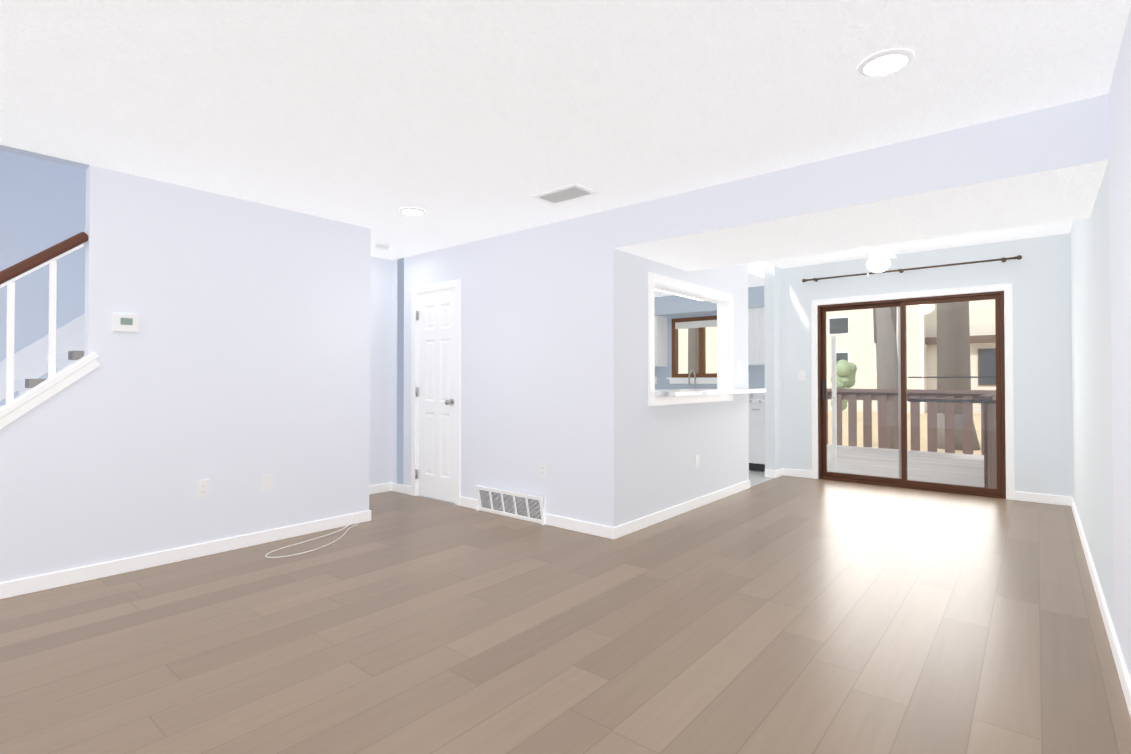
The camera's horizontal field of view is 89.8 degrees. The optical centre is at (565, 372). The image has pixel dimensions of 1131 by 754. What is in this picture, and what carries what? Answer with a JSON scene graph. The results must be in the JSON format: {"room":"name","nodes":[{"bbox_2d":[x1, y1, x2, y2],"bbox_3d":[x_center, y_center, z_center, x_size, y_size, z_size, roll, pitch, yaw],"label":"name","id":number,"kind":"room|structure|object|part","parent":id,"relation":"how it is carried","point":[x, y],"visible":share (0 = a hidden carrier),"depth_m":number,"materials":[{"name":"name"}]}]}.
{"room":"living room","nodes":[
{"label":"living room","id":0,"kind":"room"},
{"bbox_2d":[0,145,370,582],"bbox_3d":[-3.110,-1.286,3.060,0.110,5.000,4.490,-1,-1,40],"label":"wall","id":1,"kind":"structure","parent":0,"point":[235,368],"depth_m":3.75,"materials":[{"name":"white paint"}]},
{"bbox_2d":[0,346,99,429],"bbox_3d":[-3.338,0.588,2.764,0.160,1.425,1.650,-1,-1,40],"label":"trim","id":2,"kind":"structure","parent":1,"relation":"attached to","point":[30,362],"depth_m":3.29,"materials":[{"name":"white wood"}]},
{"bbox_2d":[0,244,83,405],"bbox_3d":[-3.375,0.139,2.723,0.030,1.810,1.627,-1,-1,40],"label":"balusters","id":3,"kind":"object","parent":2,"relation":"on","point":[52,263],"visible":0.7,"depth_m":3.16,"materials":[{"name":"white wood"}]},
{"bbox_2d":[0,232,88,284],"bbox_3d":[-3.375,-0.130,2.727,0.058,1.415,1.680,-1,-1,40],"label":"stair handrail","id":4,"kind":"object","parent":3,"relation":"on","point":[36,260],"visible":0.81,"depth_m":3.20,"materials":[{"name":"brown wood"}]},
{"bbox_2d":[113,314,138,331],"bbox_3d":[-2.682,-0.302,3.460,0.023,0.104,0.124,-1,-1,40],"label":"thermostat","id":5,"kind":"object","parent":1,"relation":"attached to","point":[125,323],"visible":1,"depth_m":3.45,"materials":[{"name":"white plastic"}]},
{"bbox_2d":[0,510,370,598],"bbox_3d":[-2.713,1.175,3.413,0.013,0.085,3.423,-1,-1,40],"label":"baseboard","id":6,"kind":"structure","parent":1,"relation":"attached to","point":[94,572],"depth_m":3.61,"materials":[{"name":"white wood"}]},
{"bbox_2d":[197,479,208,497],"bbox_3d":[-2.416,0.775,3.780,0.008,0.116,0.072,-1,-1,40],"label":"outlet","id":7,"kind":"object","parent":1,"relation":"attached to","point":[202,488],"visible":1,"depth_m":3.78,"materials":[{"name":"white plastic"}]},
{"bbox_2d":[262,474,271,490],"bbox_3d":[-2.155,0.796,4.096,0.006,0.116,0.072,-1,-1,40],"label":"outlet","id":8,"kind":"object","parent":1,"relation":"attached to","point":[266,482],"visible":1,"depth_m":4.09,"materials":[{"name":"white plastic"}]},
{"bbox_2d":[0,151,392,485],"bbox_3d":[-3.589,-1.275,4.010,0.120,5.000,5.340,-1,-1,40],"label":"wall","id":9,"kind":"structure","parent":0,"point":[42,205],"depth_m":3.96,"materials":[{"name":"blue paint"}]},
{"bbox_2d":[29,314,84,349],"bbox_3d":[-3.590,-0.106,3.887,0.016,2.667,3.135,-1,-1,40],"label":"trim","id":10,"kind":"structure","parent":9,"relation":"attached to","point":[70,336],"depth_m":4.00,"materials":[{"name":"white paint"}]},
{"bbox_2d":[369,483,391,494],"bbox_3d":[-2.200,1.200,5.551,0.013,0.085,1.150,-1,-1,40],"label":"baseboard","id":11,"kind":"structure","parent":9,"relation":"attached to","point":[385,487],"depth_m":5.88,"materials":[{"name":"white wood"}]},
{"bbox_2d":[397,258,403,483],"bbox_3d":[-0.316,-0.133,7.615,0.120,2.800,4.410,-1,-1,40],"label":"wall","id":12,"kind":"structure","parent":0,"point":[401,345],"depth_m":5.92,"materials":[{"name":"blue paint"}]},
{"bbox_2d":[0,470,1130,753],"bbox_3d":[-0.051,1.272,3.813,5.780,0.100,9.900,-1,-1,40],"label":"floor","id":13,"kind":"structure","parent":0,"point":[790,615],"depth_m":2.56,"materials":[{"name":"laminate"}]},
{"bbox_2d":[0,333,83,406],"bbox_3d":[-3.174,-0.124,3.730,0.856,2.688,2.904,-1,-1,40],"label":"stair steps","id":14,"kind":"structure","parent":13,"relation":"on","point":[63,360],"depth_m":3.48,"materials":[{"name":"white paint"}]},
{"bbox_2d":[265,516,356,557],"bbox_3d":[-1.807,1.189,4.137,0.461,0.071,0.826,-1,-1,40],"label":"coaxial cable","id":15,"kind":"object","parent":13,"relation":"on","point":[310,540],"visible":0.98,"depth_m":4.01,"materials":[{"name":"white plastic"}]},
{"bbox_2d":[749,403,764,471],"bbox_3d":[2.625,0.827,7.444,0.418,0.876,0.598,-1,-1,40],"label":"base cabinet","id":16,"kind":"object","parent":13,"relation":"on","point":[756,436],"visible":0.02,"depth_m":7.18,"materials":[{"name":"white"}]},
{"bbox_2d":[655,389,764,402],"bbox_3d":[1.810,0.324,8.106,2.510,0.143,0.627,-1,-1,40],"label":"countertop","id":17,"kind":"structure","parent":16,"relation":"on","point":[756,397],"depth_m":7.18,"materials":[{"name":"stone"}]},
{"bbox_2d":[688,370,695,388],"bbox_3d":[1.884,0.161,8.238,0.140,0.396,0.221,-1,-1,40],"label":"kitchen faucet","id":18,"kind":"object","parent":17,"relation":"on","point":[694,378],"visible":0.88,"depth_m":8.30,"materials":[{"name":"silver metal"}]},
{"bbox_2d":[0,0,1130,259],"bbox_3d":[-1.420,-2.517,2.206,5.780,2.560,5.610,-1,-1,40],"label":"ceiling","id":19,"kind":"structure","parent":0,"point":[460,122],"depth_m":2.48,"materials":[{"name":"white paint"}]},
{"bbox_2d":[375,244,389,249],"bbox_3d":[-1.726,-1.185,5.348,0.130,0.030,0.130,-1,-1,40],"label":"smoke detector","id":20,"kind":"object","parent":19,"relation":"attached to","point":[382,246],"visible":1,"depth_m":5.31,"materials":[{"name":"white plastic"}]},
{"bbox_2d":[399,207,425,215],"bbox_3d":[-1.148,-1.206,4.258,0.196,0.012,0.196,-1,-1,40],"label":"recessed light","id":21,"kind":"object","parent":19,"relation":"in","point":[414,211],"visible":0.98,"depth_m":4.24,"materials":[{"name":"white plastic"}]},
{"bbox_2d":[531,183,597,204],"bbox_3d":[-0.008,-1.211,3.871,0.390,0.010,0.240,-1,-1,40],"label":"ceiling vent","id":22,"kind":"object","parent":19,"relation":"in","point":[572,192],"visible":0.98,"depth_m":3.85,"materials":[{"name":"white metal"}]},
{"bbox_2d":[858,49,913,76],"bbox_3d":[1.276,-1.230,2.262,0.196,0.012,0.196,-1,-1,40],"label":"recessed light","id":23,"kind":"object","parent":19,"relation":"in","point":[885,62],"visible":0.98,"depth_m":2.24,"materials":[{"name":"white plastic"}]},
{"bbox_2d":[613,248,781,526],"bbox_3d":[1.720,-0.173,5.928,0.129,2.840,4.410,-1,-1,40],"label":"wall","id":24,"kind":"structure","parent":0,"point":[657,449],"depth_m":4.96,"materials":[{"name":"white paint"}]},
{"bbox_2d":[654,289,703,300],"bbox_3d":[1.043,-0.746,5.321,0.070,0.018,1.180,-1,-1,40],"label":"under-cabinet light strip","id":25,"kind":"object","parent":24,"relation":"attached to","point":[678,294],"visible":0.14,"depth_m":5.36,"materials":[{"name":"white"}]},
{"bbox_2d":[608,480,749,538],"bbox_3d":[1.165,1.196,5.170,0.043,0.085,2.586,-1,-1,40],"label":"baseboard","id":26,"kind":"structure","parent":24,"relation":"attached to","point":[627,528],"depth_m":4.83,"materials":[{"name":"white wood"}]},
{"bbox_2d":[648,272,732,405],"bbox_3d":[1.146,-0.261,5.229,0.138,1.080,1.630,-1,-1,40],"label":"window frame","id":27,"kind":"structure","parent":24,"relation":"attached to","point":[724,308],"depth_m":5.27,"materials":[{"name":"white wood"}]},
{"bbox_2d":[695,455,698,467],"bbox_3d":[1.213,0.819,5.213,0.006,0.116,0.072,-1,-1,40],"label":"outlet","id":28,"kind":"object","parent":24,"relation":"attached to","point":[696,461],"visible":1,"depth_m":5.21,"materials":[{"name":"white plastic"}]},
{"bbox_2d":[655,388,765,396],"bbox_3d":[1.294,0.184,5.433,0.540,0.040,1.968,-1,-1,40],"label":"counter","id":29,"kind":"object","parent":24,"relation":"on","point":[680,392],"visible":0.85,"depth_m":5.02,"materials":[{"name":"stone"}]},
{"bbox_2d":[654,261,763,316],"bbox_3d":[0.692,-1.132,6.869,2.640,0.520,4.290,-1,-1,40],"label":"ceiling","id":30,"kind":"structure","parent":0,"point":[668,305],"depth_m":8.02,"materials":[{"name":"grey paint"}]},
{"bbox_2d":[655,313,764,388],"bbox_3d":[2.071,-0.124,8.403,2.490,2.800,0.150,-1,-1,40],"label":"wall","id":31,"kind":"structure","parent":0,"point":[756,375],"depth_m":8.60,"materials":[{"name":"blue paint"}]},
{"bbox_2d":[655,316,666,366],"bbox_3d":[1.190,-0.469,8.805,0.675,0.760,0.358,-1,-1,40],"label":"upper cabinet","id":32,"kind":"object","parent":31,"relation":"attached to","point":[660,341],"visible":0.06,"depth_m":8.59,"materials":[{"name":"white wood"}]},
{"bbox_2d":[667,315,716,383],"bbox_3d":[2.016,-0.329,8.386,1.090,0.990,0.150,-1,-1,40],"label":"kitchen window","id":33,"kind":"structure","parent":31,"relation":"in","point":[702,323],"depth_m":8.41,"materials":[{"name":"brown wood"}]},
{"bbox_2d":[748,307,764,364],"bbox_3d":[2.591,-0.483,7.644,0.705,0.760,0.358,-1,-1,40],"label":"upper cabinet","id":34,"kind":"object","parent":31,"relation":"attached to","point":[756,354],"visible":0.15,"depth_m":7.51,"materials":[{"name":"white wood"}]},
{"bbox_2d":[392,94,1108,526],"bbox_3d":[0.474,-0.139,4.581,5.630,2.740,0.754,-1,-1,40],"label":"wall","id":35,"kind":"structure","parent":0,"point":[537,345],"depth_m":4.40,"materials":[{"name":"white paint"}]},
{"bbox_2d":[392,483,410,494],"bbox_3d":[-1.692,1.204,5.867,0.335,0.085,0.013,-1,-1,40],"label":"baseboard","id":36,"kind":"structure","parent":35,"relation":"attached to","point":[405,489],"depth_m":5.86,"materials":[{"name":"white wood"}]},
{"bbox_2d":[415,311,418,478],"bbox_3d":[-1.502,0.225,5.729,0.024,1.700,0.023,-1,-1,40],"label":"closet door hinge","id":37,"kind":"object","parent":35,"relation":"attached to","point":[416,470],"visible":1,"depth_m":5.72,"materials":[{"name":"silver metal"}]},
{"bbox_2d":[411,280,460,505],"bbox_3d":[-1.232,0.190,5.574,0.754,2.107,0.136,-1,-1,40],"label":"trim","id":38,"kind":"structure","parent":35,"relation":"attached to","point":[438,287],"depth_m":5.53,"materials":[{"name":"white wood"}]},
{"bbox_2d":[418,289,455,502],"bbox_3d":[-1.246,0.225,5.557,0.600,2.020,0.035,-1,-1,40],"label":"closet door","id":39,"kind":"structure","parent":35,"relation":"in","point":[436,390],"depth_m":5.54,"materials":[{"name":"white wood"}]},
{"bbox_2d":[445,399,453,404],"bbox_3d":[-1.106,0.281,5.365,0.064,0.064,0.078,-1,-1,40],"label":"door knob","id":40,"kind":"object","parent":39,"relation":"attached to","point":[450,402],"visible":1,"depth_m":5.35,"materials":[{"name":"silver metal"}]},
{"bbox_2d":[475,485,545,524],"bbox_3d":[-0.483,1.122,4.837,0.790,0.230,0.058,-1,-1,40],"label":"air vent","id":41,"kind":"object","parent":35,"relation":"in","point":[522,506],"visible":1,"depth_m":4.81,"materials":[{"name":"white metal"}]},
{"bbox_2d":[539,463,545,477],"bbox_3d":[-0.187,0.797,4.627,0.072,0.116,0.008,-1,-1,40],"label":"outlet","id":42,"kind":"object","parent":35,"relation":"attached to","point":[542,469],"visible":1,"depth_m":4.62,"materials":[{"name":"white plastic"}]},
{"bbox_2d":[546,514,611,538],"bbox_3d":[0.085,1.187,4.394,0.630,0.085,0.013,-1,-1,40],"label":"baseboard","id":43,"kind":"structure","parent":35,"relation":"attached to","point":[552,520],"depth_m":4.37,"materials":[{"name":"white wood"}]},
{"bbox_2d":[614,160,1108,270],"bbox_3d":[1.810,-1.272,3.761,2.810,0.692,1.170,-1,-1,40],"label":"ceiling","id":44,"kind":"structure","parent":0,"point":[1059,195],"depth_m":3.49,"materials":[{"name":"white paint"}]},
{"bbox_2d":[765,220,1072,268],"bbox_3d":[3.010,-1.426,5.210,2.810,0.250,2.590,-1,-1,40],"label":"ceiling","id":45,"kind":"structure","parent":0,"point":[1040,230],"depth_m":5.61,"materials":[{"name":"white paint"}]},
{"bbox_2d":[819,242,950,276],"bbox_3d":[2.811,-1.075,5.084,1.065,0.454,1.013,-1,-1,40],"label":"fan","id":46,"kind":"object","parent":45,"relation":"hanging from","point":[877,250],"depth_m":5.02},
{"bbox_3d":[2.790,-0.973,5.057,0.190,0.157,0.190,-1,-1,40],"label":"dining room fan globe","id":47,"kind":"part","parent":46,"relation":"part of"},
{"bbox_2d":[781,233,1072,499],"bbox_3d":[3.743,-0.170,6.173,2.930,2.840,0.150,-1,-1,40],"label":"wall","id":48,"kind":"structure","parent":0,"point":[1038,276],"depth_m":5.53,"materials":[{"name":"white paint"}]},
{"bbox_2d":[780,468,811,477],"bbox_3d":[2.790,1.215,6.841,0.350,0.085,0.013,-1,-1,40],"label":"baseboard","id":49,"kind":"structure","parent":48,"relation":"attached to","point":[787,472],"depth_m":6.84,"materials":[{"name":"white wood"}]},
{"bbox_2d":[799,371,804,379],"bbox_3d":[2.841,0.037,6.815,0.072,0.116,0.008,-1,-1,40],"label":"light switch","id":50,"kind":"object","parent":48,"relation":"attached to","point":[801,375],"visible":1,"depth_m":6.81,"materials":[{"name":"white plastic"}]},
{"bbox_2d":[818,291,1005,498],"bbox_3d":[3.704,0.226,6.200,1.748,2.049,0.147,-1,-1,40],"label":"sliding glass door","id":51,"kind":"structure","parent":48,"relation":"in","point":[903,481],"depth_m":6.14,"materials":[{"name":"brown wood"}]},
{"bbox_2d":[802,255,1021,281],"bbox_3d":[3.621,-1.101,6.124,2.044,0.044,0.096,-1,-1,40],"label":"curtain rod","id":52,"kind":"object","parent":48,"relation":"attached to","point":[1018,257],"visible":1,"depth_m":5.99,"materials":[{"name":"brown metal"}]},
{"bbox_2d":[811,283,1013,499],"bbox_3d":[3.651,0.192,6.137,1.880,2.115,0.016,-1,-1,40],"label":"door frame","id":53,"kind":"structure","parent":48,"relation":"attached to","point":[1007,289],"depth_m":5.74,"materials":[{"name":"white wood"}]},
{"bbox_2d":[1015,491,1067,505],"bbox_3d":[4.534,1.199,5.396,0.400,0.085,0.013,-1,-1,40],"label":"baseboard","id":54,"kind":"structure","parent":48,"relation":"attached to","point":[1021,496],"depth_m":5.39,"materials":[{"name":"white wood"}]},
{"bbox_2d":[1070,7,1130,679],"bbox_3d":[1.909,-0.221,1.784,0.150,2.840,9.250,-1,-1,40],"label":"wall","id":55,"kind":"structure","parent":0,"point":[1100,255],"depth_m":2.58,"materials":[{"name":"white paint"}]},
{"bbox_2d":[1068,497,1130,717],"bbox_3d":[1.845,1.157,1.820,0.013,0.085,8.950,-1,-1,40],"label":"baseboard","id":56,"kind":"structure","parent":55,"relation":"attached to","point":[1122,671],"depth_m":2.63,"materials":[{"name":"white wood"}]},
{"label":"outside","id":57,"kind":"structure","parent":0,"visible":0},
{"bbox_2d":[828,410,980,454],"bbox_3d":[19.440,2.377,46.910,150.000,0.100,82.550,-1,-1,40],"label":"ground","id":58,"kind":"structure","parent":57,"point":[875,429],"depth_m":19.62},
{"bbox_2d":[688,328,698,373],"bbox_3d":[4.701,-5.757,20.611,0.551,15.650,0.551,0,-1,7],"label":"trunk","id":59,"kind":"object","parent":58,"relation":"on","point":[690,338],"depth_m":20.33,"materials":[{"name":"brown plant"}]},
{"bbox_2d":[678,299,995,413],"bbox_3d":[15.758,-3.271,38.618,65.000,11.200,10.120,-1,-1,40],"label":"building","id":60,"kind":"structure","parent":58,"relation":"on","point":[863,327],"depth_m":30.47,"materials":[{"name":"white"}]},
{"bbox_2d":[873,307,897,448],"bbox_3d":[7.157,-5.845,12.839,0.953,15.661,0.497,0,-1,34],"label":"trunk","id":61,"kind":"object","parent":58,"relation":"on","point":[880,322],"depth_m":12.58,"materials":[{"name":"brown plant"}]},
{"bbox_2d":[937,301,980,449],"bbox_3d":[10.050,-5.825,14.748,1.106,15.651,1.106,0,-1,-5],"label":"trunk","id":62,"kind":"object","parent":58,"relation":"on","point":[942,358],"depth_m":14.40,"materials":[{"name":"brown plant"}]},
{"bbox_2d":[827,445,983,486],"bbox_3d":[4.429,1.340,8.315,2.970,0.050,4.050,-1,-1,40],"label":"deck","id":63,"kind":"object","parent":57,"point":[923,456],"depth_m":8.09,"materials":[{"name":"grey concrete"}]},
{"bbox_2d":[831,336,836,471],"bbox_3d":[3.267,0.428,6.892,0.040,1.740,0.060,-1,-1,40],"label":"post","id":64,"kind":"object","parent":63,"relation":"on","point":[834,403],"depth_m":6.87,"materials":[{"name":"white"}]},
{"bbox_2d":[827,389,986,453],"bbox_3d":[5.696,0.944,9.926,2.970,1.300,0.140,-1,-1,40],"label":"deck railing","id":65,"kind":"object","parent":63,"relation":"on","point":[871,395],"depth_m":9.72,"materials":[{"name":"brown wood"}]},
{"bbox_2d":[975,390,1001,488],"bbox_3d":[5.636,0.915,7.410,0.130,1.300,4.090,-1,-1,40],"label":"deck railing","id":66,"kind":"object","parent":63,"relation":"on","point":[980,396],"depth_m":6.34,"materials":[{"name":"brown wood"}]},
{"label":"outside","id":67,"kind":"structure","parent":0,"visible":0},
{"bbox_2d":[831,359,856,410],"bbox_3d":[7.271,0.343,14.799,0.733,1.364,0.792,-1,-1,40],"label":"bush","id":68,"kind":"object","parent":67,"point":[840,372],"depth_m":14.63,"materials":[{"name":"green plant"}]}
]}

